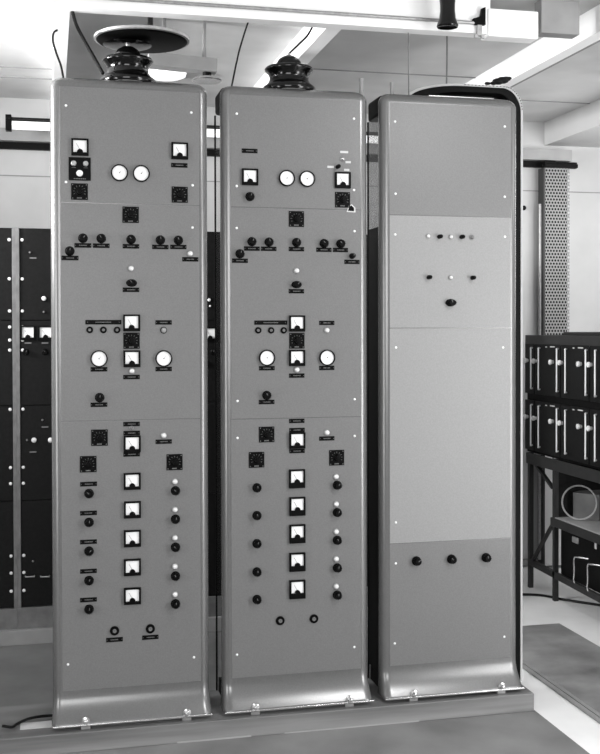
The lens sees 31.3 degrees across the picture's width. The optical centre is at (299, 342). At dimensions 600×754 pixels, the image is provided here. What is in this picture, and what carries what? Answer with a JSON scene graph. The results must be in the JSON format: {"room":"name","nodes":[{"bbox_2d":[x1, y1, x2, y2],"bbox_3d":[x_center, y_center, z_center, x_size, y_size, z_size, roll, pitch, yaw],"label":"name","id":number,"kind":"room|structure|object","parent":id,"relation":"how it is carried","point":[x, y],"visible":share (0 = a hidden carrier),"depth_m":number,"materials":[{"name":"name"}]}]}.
{"room":"radio transmitter room","nodes":[
{"label":"radio transmitter room","id":0,"kind":"room"},
{"bbox_2d":[0,0,599,121],"bbox_3d":[-0.247,-1.288,2.127,6.500,0.050,7.800,0,1,-13],"label":"ceiling","id":1,"kind":"structure","parent":0,"point":[25,34],"depth_m":4.88,"materials":[{"name":"grey paint"}]},
{"bbox_2d":[94,17,189,52],"bbox_3d":[-0.565,-1.172,3.821,0.338,0.229,0.338,0,1,-13],"label":"disc","id":2,"kind":"object","parent":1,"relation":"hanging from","point":[149,38],"visible":0.91,"depth_m":3.75,"materials":[{"name":"black"}]},
{"bbox_2d":[148,69,187,80],"bbox_3d":[-0.640,-1.281,5.096,0.216,0.045,0.216,0,1,-13],"label":"ceiling light","id":3,"kind":"object","parent":1,"relation":"attached to","point":[159,75],"visible":0.52,"depth_m":5.05,"materials":[{"name":"white"}]},
{"bbox_2d":[148,18,217,74],"bbox_3d":[-0.472,-1.190,4.284,0.275,0.207,0.070,0,1,-13],"label":"duct","id":4,"kind":"object","parent":1,"relation":"hanging from","point":[161,61],"visible":0.74,"depth_m":4.26,"materials":[{"name":"grey metal"}]},
{"bbox_2d":[192,71,221,84],"bbox_3d":[-0.374,-1.075,4.308,0.120,0.044,0.120,0,1,-13],"label":"fitting","id":5,"kind":"object","parent":4,"relation":"hanging from","point":[206,78],"visible":1,"depth_m":4.29,"materials":[{"name":"silver metal"}]},
{"bbox_2d":[0,0,489,37],"bbox_3d":[-1.052,-1.208,3.583,3.594,0.146,0.060,0,1,-13],"label":"ceiling beam","id":6,"kind":"structure","parent":1,"relation":"attached to","point":[467,10],"depth_m":3.81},
{"bbox_2d":[71,11,104,74],"bbox_3d":[-0.730,-1.033,3.696,0.116,0.223,0.060,0,1,-2],"label":"cable","id":7,"kind":"object","parent":6,"relation":"hanging from","point":[78,29],"visible":1,"depth_m":3.70,"materials":[{"name":"black plastic"}]},
{"bbox_2d":[231,23,248,85],"bbox_3d":[-0.214,-1.034,3.833,0.085,0.226,0.009,0,1,36],"label":"cable","id":8,"kind":"object","parent":6,"relation":"hanging from","point":[247,23],"visible":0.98,"depth_m":3.84,"materials":[{"name":"black plastic"}]},
{"bbox_2d":[114,0,474,23],"bbox_3d":[-1.028,-1.169,3.548,3.426,0.013,0.013,0,1,-13],"label":"conduit","id":9,"kind":"object","parent":6,"relation":"attached to","point":[144,1],"visible":1,"depth_m":3.78,"materials":[{"name":"metal"}]},
{"bbox_2d":[289,27,312,52],"bbox_3d":[0.006,-1.105,3.909,0.103,0.095,0.022,0,1,25],"label":"cable","id":10,"kind":"object","parent":6,"relation":"hanging from","point":[311,28],"visible":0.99,"depth_m":3.91,"materials":[{"name":"black plastic"}]},
{"bbox_2d":[408,33,408,94],"bbox_3d":[0.406,-1.040,3.995,0.005,0.206,0.116,0,1,6],"label":"rod","id":11,"kind":"object","parent":6,"relation":"hanging from","point":[408,33],"visible":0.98,"depth_m":4.00,"materials":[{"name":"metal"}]},
{"bbox_2d":[446,36,447,83],"bbox_3d":[0.566,-1.087,4.127,0.007,0.132,0.281,0,1,7],"label":"rod","id":12,"kind":"object","parent":6,"relation":"hanging from","point":[446,36],"visible":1,"depth_m":4.10,"materials":[{"name":"metal"}]},
{"bbox_2d":[472,7,485,38],"bbox_3d":[0.658,-1.180,3.941,0.048,0.113,0.018,0,1,-13],"label":"bracket","id":13,"kind":"object","parent":6,"relation":"attached to","point":[480,21],"visible":1,"depth_m":3.94,"materials":[{"name":"black metal"}]},
{"bbox_2d":[481,8,537,42],"bbox_3d":[0.785,-1.188,4.013,0.204,0.103,0.072,0,1,-13],"label":"cover","id":14,"kind":"object","parent":6,"relation":"attached to","point":[503,25],"visible":0.87,"depth_m":3.98,"materials":[{"name":"white metal"}]},
{"bbox_2d":[0,66,589,103],"bbox_3d":[-0.992,-1.301,5.094,6.400,0.004,0.495,0,1,-13],"label":"trim","id":15,"kind":"structure","parent":1,"relation":"attached to","point":[0,66],"depth_m":5.21,"materials":[{"name":"grey"}]},
{"bbox_2d":[254,27,340,87],"bbox_3d":[-0.086,-1.251,4.954,0.060,0.104,2.169,0,1,-13],"label":"trim","id":16,"kind":"structure","parent":1,"relation":"attached to","point":[318,38],"depth_m":4.38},
{"bbox_2d":[437,0,457,29],"bbox_3d":[0.528,-1.209,3.829,0.100,0.159,0.100,0,1,-13],"label":"bushing","id":17,"kind":"object","parent":1,"relation":"hanging from","point":[447,20],"visible":1,"depth_m":3.81,"materials":[{"name":"black ceramic"}]},
{"bbox_2d":[535,0,578,38],"bbox_3d":[0.974,-1.228,4.056,0.155,0.126,0.060,0,1,-13],"label":"trim","id":18,"kind":"structure","parent":1,"relation":"attached to","point":[556,18],"depth_m":4.03,"materials":[{"name":"grey metal"}]},
{"bbox_2d":[0,97,599,558],"bbox_3d":[-1.120,0.021,5.894,6.500,2.670,0.100,0,1,-13],"label":"wall","id":19,"kind":"structure","parent":0,"point":[24,201],"depth_m":6.42,"materials":[{"name":"white paint"}]},
{"bbox_2d":[5,114,49,131],"bbox_3d":[-1.401,-1.122,5.505,0.219,0.087,0.060,0,1,-13],"label":"fluorescent light","id":20,"kind":"object","parent":19,"relation":"hanging from","point":[23,123],"depth_m":5.49,"materials":[{"name":"white"}]},
{"bbox_2d":[53,11,69,79],"bbox_3d":[-1.062,-1.246,4.726,0.055,0.104,2.169,0,1,-13],"label":"trim","id":21,"kind":"structure","parent":19,"relation":"attached to","point":[60,19],"depth_m":4.21,"materials":[{"name":"white paint"}]},
{"bbox_2d":[207,125,219,136],"bbox_3d":[-0.467,-1.128,5.724,0.065,0.060,0.060,0,1,-13],"label":"fluorescent light","id":22,"kind":"object","parent":19,"relation":"hanging from","point":[210,128],"depth_m":5.71,"materials":[{"name":"white"}]},
{"bbox_2d":[0,128,571,161],"bbox_3d":[-1.326,-1.104,5.739,6.040,0.065,0.080,0,1,-13],"label":"trim","id":23,"kind":"structure","parent":19,"relation":"attached to","point":[27,136],"depth_m":5.90,"materials":[{"name":"grey metal"}]},
{"bbox_2d":[0,142,576,168],"bbox_3d":[-1.303,-1.054,5.771,6.099,0.036,0.030,0,1,-13],"label":"trim","id":24,"kind":"structure","parent":19,"relation":"attached to","point":[3,145],"depth_m":5.74,"materials":[{"name":"black paint"}]},
{"bbox_2d":[0,175,599,192],"bbox_3d":[-1.111,-0.899,5.832,6.500,0.006,0.003,0,1,-13],"label":"trim","id":25,"kind":"structure","parent":19,"relation":"attached to","point":[0,175],"depth_m":5.97,"materials":[{"name":"grey"}]},
{"bbox_2d":[523,558,537,565],"bbox_3d":[1.478,1.315,6.452,1.200,0.035,0.030,0,1,-13],"label":"baseboard","id":26,"kind":"structure","parent":19,"relation":"attached to","point":[525,561],"depth_m":6.41,"materials":[{"name":"grey"}]},
{"bbox_2d":[465,4,599,87],"bbox_3d":[1.205,-1.240,3.956,0.060,0.104,4.700,0,1,-13],"label":"trim","id":27,"kind":"structure","parent":19,"relation":"attached to","point":[545,52],"depth_m":4.57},
{"bbox_2d":[538,204,540,559],"bbox_3d":[1.433,0.234,6.381,0.024,2.121,0.024,0,1,-13],"label":"pipe","id":28,"kind":"object","parent":19,"relation":"attached to","point":[539,205],"visible":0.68,"depth_m":6.37,"materials":[{"name":"metal"}]},
{"bbox_2d":[544,99,599,147],"bbox_3d":[2.239,-1.231,4.455,0.600,0.140,4.200,0,1,-13],"label":"trim","id":29,"kind":"structure","parent":19,"relation":"attached to","point":[579,127],"depth_m":6.14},
{"bbox_2d":[521,565,599,753],"bbox_3d":[-0.241,1.456,2.165,6.500,0.100,7.800,0,1,-13],"label":"floor","id":30,"kind":"structure","parent":0,"point":[582,619],"depth_m":5.15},
{"bbox_2d":[0,622,589,753],"bbox_3d":[-0.993,1.403,2.436,4.360,0.002,6.670,0,1,-13],"label":"floor mat","id":31,"kind":"object","parent":30,"relation":"on","point":[26,671],"visible":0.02,"depth_m":3.77,"materials":[{"name":"grey rubber"}]},
{"bbox_2d":[0,227,17,629],"bbox_3d":[-1.622,0.388,4.974,0.600,1.823,0.394,0,1,-13],"label":"rack","id":32,"kind":"object","parent":31,"relation":"on","point":[8,413],"visible":0.98,"depth_m":4.85,"materials":[{"name":"black metal"}]},
{"bbox_2d":[2,714,51,728],"bbox_3d":[-0.940,1.302,3.685,0.187,0.018,0.028,-1,1,-44],"label":"cable","id":33,"kind":"object","parent":31,"relation":"on","point":[45,715],"visible":0.98,"depth_m":3.69,"materials":[{"name":"black plastic"}]},
{"bbox_2d":[15,228,52,628],"bbox_3d":[-1.026,0.385,5.105,0.620,1.823,0.409,0,1,-13],"label":"rack","id":34,"kind":"object","parent":31,"relation":"on","point":[33,245],"visible":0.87,"depth_m":4.88,"materials":[{"name":"black metal"}]},
{"bbox_2d":[31,437,36,442],"bbox_3d":[-1.212,0.443,4.877,0.030,0.030,0.005,0,1,-13],"label":"lamp","id":35,"kind":"object","parent":34,"relation":"attached to","point":[33,439],"depth_m":4.87,"materials":[{"name":"white"}]},
{"bbox_2d":[50,78,212,729],"bbox_3d":[-0.599,0.201,3.772,0.550,2.228,0.256,0,1,-13],"label":"tall cabinet","id":36,"kind":"object","parent":31,"relation":"on","point":[129,335],"visible":1,"depth_m":3.71,"materials":[{"name":"grey metal"}]},
{"bbox_2d":[52,29,63,77],"bbox_3d":[-0.838,-0.995,3.692,0.030,0.157,0.070,0,1,7],"label":"cable","id":37,"kind":"object","parent":36,"relation":"on","point":[56,30],"visible":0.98,"depth_m":3.69,"materials":[{"name":"black plastic"}]},
{"bbox_2d":[71,183,87,199],"bbox_3d":[-0.752,-0.517,3.649,0.056,0.056,0.021,0,1,-13],"label":"switch","id":38,"kind":"object","parent":36,"relation":"attached to","point":[79,191],"depth_m":3.65,"materials":[{"name":"black plastic"}]},
{"bbox_2d":[80,456,96,472],"bbox_3d":[-0.726,0.417,3.667,0.056,0.056,0.021,0,1,-13],"label":"switch","id":39,"kind":"object","parent":36,"relation":"attached to","point":[88,464],"depth_m":3.67,"materials":[{"name":"grey plastic"}]},
{"bbox_2d":[86,327,92,332],"bbox_3d":[-0.721,-0.045,3.670,0.023,0.023,0.006,0,1,-13],"label":"socket","id":40,"kind":"object","parent":36,"relation":"attached to","point":[88,329],"depth_m":3.67,"materials":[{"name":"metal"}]},
{"bbox_2d":[91,429,107,445],"bbox_3d":[-0.688,0.326,3.675,0.056,0.056,0.021,0,1,-13],"label":"switch","id":41,"kind":"object","parent":36,"relation":"attached to","point":[99,437],"depth_m":3.68,"materials":[{"name":"grey plastic"}]},
{"bbox_2d":[100,327,106,332],"bbox_3d":[-0.676,-0.045,3.680,0.023,0.023,0.006,0,1,-13],"label":"socket","id":42,"kind":"object","parent":36,"relation":"attached to","point":[102,329],"depth_m":3.68,"materials":[{"name":"metal"}]},
{"bbox_2d":[110,626,118,635],"bbox_3d":[-0.642,0.996,3.703,0.032,0.032,0.006,0,1,-13],"label":"socket","id":43,"kind":"object","parent":36,"relation":"attached to","point":[114,630],"depth_m":3.70,"materials":[{"name":"metal"}]},
{"bbox_2d":[114,327,119,332],"bbox_3d":[-0.631,-0.045,3.691,0.023,0.023,0.006,0,1,-13],"label":"socket","id":44,"kind":"object","parent":36,"relation":"attached to","point":[116,329],"depth_m":3.69,"materials":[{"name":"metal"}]},
{"bbox_2d":[101,44,155,81],"bbox_3d":[-0.610,-0.986,3.792,0.200,0.148,0.200,0,1,-13],"label":"insulator","id":45,"kind":"object","parent":36,"relation":"on","point":[127,63],"visible":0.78,"depth_m":3.72,"materials":[{"name":"ceramic"}]},
{"bbox_2d":[122,206,138,222],"bbox_3d":[-0.583,-0.443,3.689,0.056,0.056,0.021,0,1,-13],"label":"switch","id":46,"kind":"object","parent":36,"relation":"attached to","point":[130,214],"depth_m":3.69,"materials":[{"name":"black plastic"}]},
{"bbox_2d":[128,265,133,271],"bbox_3d":[-0.584,-0.258,3.700,0.021,0.021,0.005,0,1,-13],"label":"lamp","id":47,"kind":"object","parent":36,"relation":"on","point":[130,267],"depth_m":3.70,"materials":[{"name":"white glass"}]},
{"bbox_2d":[123,333,139,348],"bbox_3d":[-0.581,-0.008,3.695,0.056,0.056,0.021,0,1,-13],"label":"switch","id":48,"kind":"object","parent":36,"relation":"attached to","point":[130,340],"depth_m":3.70,"materials":[{"name":"grey plastic"}]},
{"bbox_2d":[129,368,134,373],"bbox_3d":[-0.582,0.097,3.705,0.021,0.021,0.005,0,1,-13],"label":"lamp","id":49,"kind":"object","parent":36,"relation":"attached to","point":[131,370],"depth_m":3.70,"materials":[{"name":"white"}]},
{"bbox_2d":[146,624,154,632],"bbox_3d":[-0.522,0.997,3.731,0.032,0.032,0.006,0,1,-13],"label":"socket","id":50,"kind":"object","parent":36,"relation":"attached to","point":[150,628],"depth_m":3.73,"materials":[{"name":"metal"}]},
{"bbox_2d":[160,327,166,333],"bbox_3d":[-0.475,-0.044,3.728,0.024,0.024,0.005,0,1,-13],"label":"lamp","id":51,"kind":"object","parent":36,"relation":"attached to","point":[163,330],"depth_m":3.72,"materials":[{"name":"white"}]},
{"bbox_2d":[161,432,166,437],"bbox_3d":[-0.475,0.323,3.733,0.021,0.021,0.005,0,1,-13],"label":"lamp","id":52,"kind":"object","parent":36,"relation":"attached to","point":[163,434],"depth_m":3.73,"materials":[{"name":"white"}]},
{"bbox_2d":[166,454,182,469],"bbox_3d":[-0.437,0.417,3.735,0.056,0.056,0.021,0,1,-13],"label":"switch","id":53,"kind":"object","parent":36,"relation":"attached to","point":[173,461],"depth_m":3.74,"materials":[{"name":"grey plastic"}]},
{"bbox_2d":[172,563,177,569],"bbox_3d":[-0.438,0.783,3.748,0.021,0.021,0.005,0,1,-13],"label":"lamp","id":54,"kind":"object","parent":36,"relation":"on","point":[174,565],"depth_m":3.74,"materials":[{"name":"white glass"}]},
{"bbox_2d":[172,535,177,540],"bbox_3d":[-0.438,0.683,3.747,0.021,0.021,0.005,0,1,-13],"label":"lamp","id":55,"kind":"object","parent":36,"relation":"on","point":[174,537],"depth_m":3.74,"materials":[{"name":"white"}]},
{"bbox_2d":[172,186,187,202],"bbox_3d":[-0.418,-0.518,3.727,0.056,0.056,0.021,0,1,-13],"label":"switch","id":56,"kind":"object","parent":36,"relation":"attached to","point":[179,193],"depth_m":3.73,"materials":[{"name":"black plastic"}]},
{"bbox_2d":[0,607,367,645],"bbox_3d":[-0.745,1.329,5.199,2.600,0.067,0.460,0,1,-13],"label":"plinth","id":57,"kind":"object","parent":31,"relation":"on","point":[42,635],"visible":0.02,"depth_m":4.86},
{"bbox_2d":[207,232,220,616],"bbox_3d":[-0.432,0.382,5.244,0.600,1.823,0.409,0,1,-13],"label":"rack","id":58,"kind":"object","parent":31,"relation":"on","point":[210,235],"visible":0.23,"depth_m":5.07,"materials":[{"name":"black metal"}]},
{"bbox_2d":[0,678,533,753],"bbox_3d":[-0.283,1.345,3.889,2.304,0.070,0.322,0,1,-13],"label":"plinth","id":59,"kind":"object","parent":31,"relation":"on","point":[218,726],"depth_m":3.77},
{"bbox_2d":[214,86,373,714],"bbox_3d":[-0.026,0.198,3.905,0.550,2.228,0.256,0,1,-13],"label":"tall cabinet","id":60,"kind":"object","parent":31,"relation":"on","point":[293,195],"visible":1,"depth_m":3.84,"materials":[{"name":"grey metal"}]},
{"bbox_2d":[249,452,263,467],"bbox_3d":[-0.153,0.416,3.801,0.056,0.056,0.021,0,1,-13],"label":"switch","id":61,"kind":"object","parent":60,"relation":"attached to","point":[256,459],"depth_m":3.81,"materials":[{"name":"grey plastic"}]},
{"bbox_2d":[255,327,260,333],"bbox_3d":[-0.148,-0.045,3.804,0.023,0.023,0.006,0,1,-13],"label":"socket","id":62,"kind":"object","parent":60,"relation":"attached to","point":[257,329],"depth_m":3.80,"materials":[{"name":"metal"}]},
{"bbox_2d":[259,426,273,441],"bbox_3d":[-0.117,0.327,3.808,0.056,0.056,0.021,0,1,-13],"label":"switch","id":63,"kind":"object","parent":60,"relation":"attached to","point":[266,433],"depth_m":3.81,"materials":[{"name":"grey plastic"}]},
{"bbox_2d":[268,327,273,332],"bbox_3d":[-0.103,-0.045,3.814,0.023,0.023,0.006,0,1,-13],"label":"socket","id":64,"kind":"object","parent":60,"relation":"attached to","point":[270,329],"depth_m":3.81,"materials":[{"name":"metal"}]},
{"bbox_2d":[276,616,284,624],"bbox_3d":[-0.071,0.996,3.836,0.032,0.032,0.006,0,1,-13],"label":"socket","id":65,"kind":"object","parent":60,"relation":"attached to","point":[280,620],"depth_m":3.83,"materials":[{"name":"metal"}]},
{"bbox_2d":[280,327,286,333],"bbox_3d":[-0.058,-0.045,3.825,0.023,0.023,0.006,0,1,-13],"label":"socket","id":66,"kind":"object","parent":60,"relation":"attached to","point":[283,330],"depth_m":3.82,"materials":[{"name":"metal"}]},
{"bbox_2d":[263,53,315,89],"bbox_3d":[-0.040,-0.989,3.925,0.200,0.148,0.200,0,1,-13],"label":"insulator","id":67,"kind":"object","parent":60,"relation":"on","point":[288,72],"visible":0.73,"depth_m":3.86,"materials":[{"name":"black ceramic"}]},
{"bbox_2d":[289,211,303,226],"bbox_3d":[-0.011,-0.444,3.823,0.056,0.056,0.021,0,1,-13],"label":"switch","id":68,"kind":"object","parent":60,"relation":"attached to","point":[296,218],"depth_m":3.83,"materials":[{"name":"grey plastic"}]},
{"bbox_2d":[289,333,304,348],"bbox_3d":[-0.009,-0.008,3.829,0.056,0.056,0.021,0,1,-13],"label":"switch","id":69,"kind":"object","parent":60,"relation":"attached to","point":[296,340],"depth_m":3.83,"materials":[{"name":"grey plastic"}]},
{"bbox_2d":[310,614,317,622],"bbox_3d":[0.051,0.996,3.864,0.032,0.032,0.006,0,1,-13],"label":"socket","id":70,"kind":"object","parent":60,"relation":"attached to","point":[313,617],"depth_m":3.86,"materials":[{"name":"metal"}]},
{"bbox_2d":[329,450,343,465],"bbox_3d":[0.135,0.416,3.869,0.056,0.056,0.021,0,1,-13],"label":"switch","id":71,"kind":"object","parent":60,"relation":"attached to","point":[336,457],"depth_m":3.87,"materials":[{"name":"grey"}]},
{"bbox_2d":[335,192,349,207],"bbox_3d":[0.156,-0.518,3.861,0.056,0.056,0.021,0,1,-13],"label":"switch","id":72,"kind":"object","parent":60,"relation":"attached to","point":[342,199],"depth_m":3.87,"materials":[{"name":"grey plastic"}]},
{"bbox_2d":[359,78,363,94],"bbox_3d":[0.227,-0.948,3.968,0.017,0.064,0.017,0,1,-13],"label":"pipe stub","id":73,"kind":"object","parent":60,"relation":"attached to","point":[361,80],"visible":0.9,"depth_m":3.96,"materials":[{"name":"grey metal"}]},
{"bbox_2d":[367,537,367,606],"bbox_3d":[0.152,0.379,5.381,0.600,1.823,0.409,0,1,-13],"label":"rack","id":74,"kind":"object","parent":31,"relation":"on","point":[367,537],"visible":0.02,"depth_m":5.25,"materials":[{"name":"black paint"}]},
{"bbox_2d":[367,94,524,701],"bbox_3d":[0.547,0.195,4.039,0.550,2.228,0.256,0,1,-13],"label":"tall cabinet","id":75,"kind":"object","parent":31,"relation":"on","point":[441,251],"visible":1,"depth_m":3.98,"materials":[{"name":"grey metal"}]},
{"bbox_2d":[390,82,393,93],"bbox_3d":[0.344,-0.944,3.995,0.017,0.056,0.017,0,1,-13],"label":"pipe stub","id":76,"kind":"object","parent":75,"relation":"on","point":[391,83],"visible":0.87,"depth_m":3.99,"materials":[{"name":"grey metal"}]},
{"bbox_2d":[406,83,522,680],"bbox_3d":[0.651,0.172,4.308,0.497,2.406,0.079,0,1,-13],"label":"frame","id":77,"kind":"object","parent":31,"relation":"on","point":[454,89],"visible":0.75,"depth_m":4.33,"materials":[{"name":"black paint"}]},
{"bbox_2d":[484,76,511,84],"bbox_3d":[0.799,-1.057,4.316,0.117,0.040,0.036,0,1,-13],"label":"clamp","id":78,"kind":"object","parent":77,"relation":"on","point":[501,80],"visible":1,"depth_m":4.30,"materials":[{"name":"black metal"}]},
{"bbox_2d":[538,160,577,565],"bbox_3d":[1.536,0.123,6.383,0.213,2.401,0.100,0,1,-13],"label":"column","id":79,"kind":"structure","parent":30,"relation":"on","point":[552,180],"depth_m":6.36,"materials":[{"name":"silver metal"}]},
{"bbox_2d":[523,623,599,723],"bbox_3d":[1.642,1.394,2.497,0.460,0.008,5.390,0,1,-13],"label":"floor mat","id":80,"kind":"object","parent":30,"relation":"on","point":[565,661],"visible":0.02,"depth_m":4.55,"materials":[{"name":"rubber"}]},
{"bbox_2d":[523,593,599,605],"bbox_3d":[1.255,1.347,5.668,0.656,0.016,0.124,0,1,19],"label":"cable","id":81,"kind":"object","parent":30,"relation":"on","point":[524,594],"visible":0.64,"depth_m":5.61,"materials":[{"name":"black plastic"}]},
{"bbox_2d":[526,452,599,602],"bbox_3d":[1.606,0.986,5.271,0.403,0.747,1.420,0,1,-13],"label":"stand","id":82,"kind":"object","parent":30,"relation":"on","point":[565,474],"depth_m":5.61,"materials":[{"name":"metal"}]},
{"bbox_2d":[523,335,599,468],"bbox_3d":[1.586,0.288,5.278,0.413,0.647,1.460,0,1,-13],"label":"bank","id":83,"kind":"object","parent":82,"relation":"on","point":[561,416],"visible":1,"depth_m":5.50,"materials":[{"name":"black paint"}]},
{"bbox_2d":[563,332,599,335],"bbox_3d":[1.591,-0.046,5.322,0.280,0.017,0.654,0,1,-13],"label":"flat tray","id":84,"kind":"object","parent":83,"relation":"on","point":[564,333],"visible":0.89,"depth_m":5.40,"materials":[{"name":"metal"}]},
{"bbox_2d":[561,530,599,592],"bbox_3d":[1.612,1.087,5.145,0.351,0.284,1.009,0,1,-13],"label":"box","id":85,"kind":"object","parent":82,"relation":"on","point":[580,557],"visible":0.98,"depth_m":5.39,"materials":[{"name":"black paint"}]},
{"bbox_2d":[573,490,599,520],"bbox_3d":[1.538,0.845,5.612,0.140,0.135,0.200,0,1,37],"label":"box","id":86,"kind":"object","parent":82,"relation":"on","point":[584,502],"visible":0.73,"depth_m":5.54,"materials":[{"name":"metal"}]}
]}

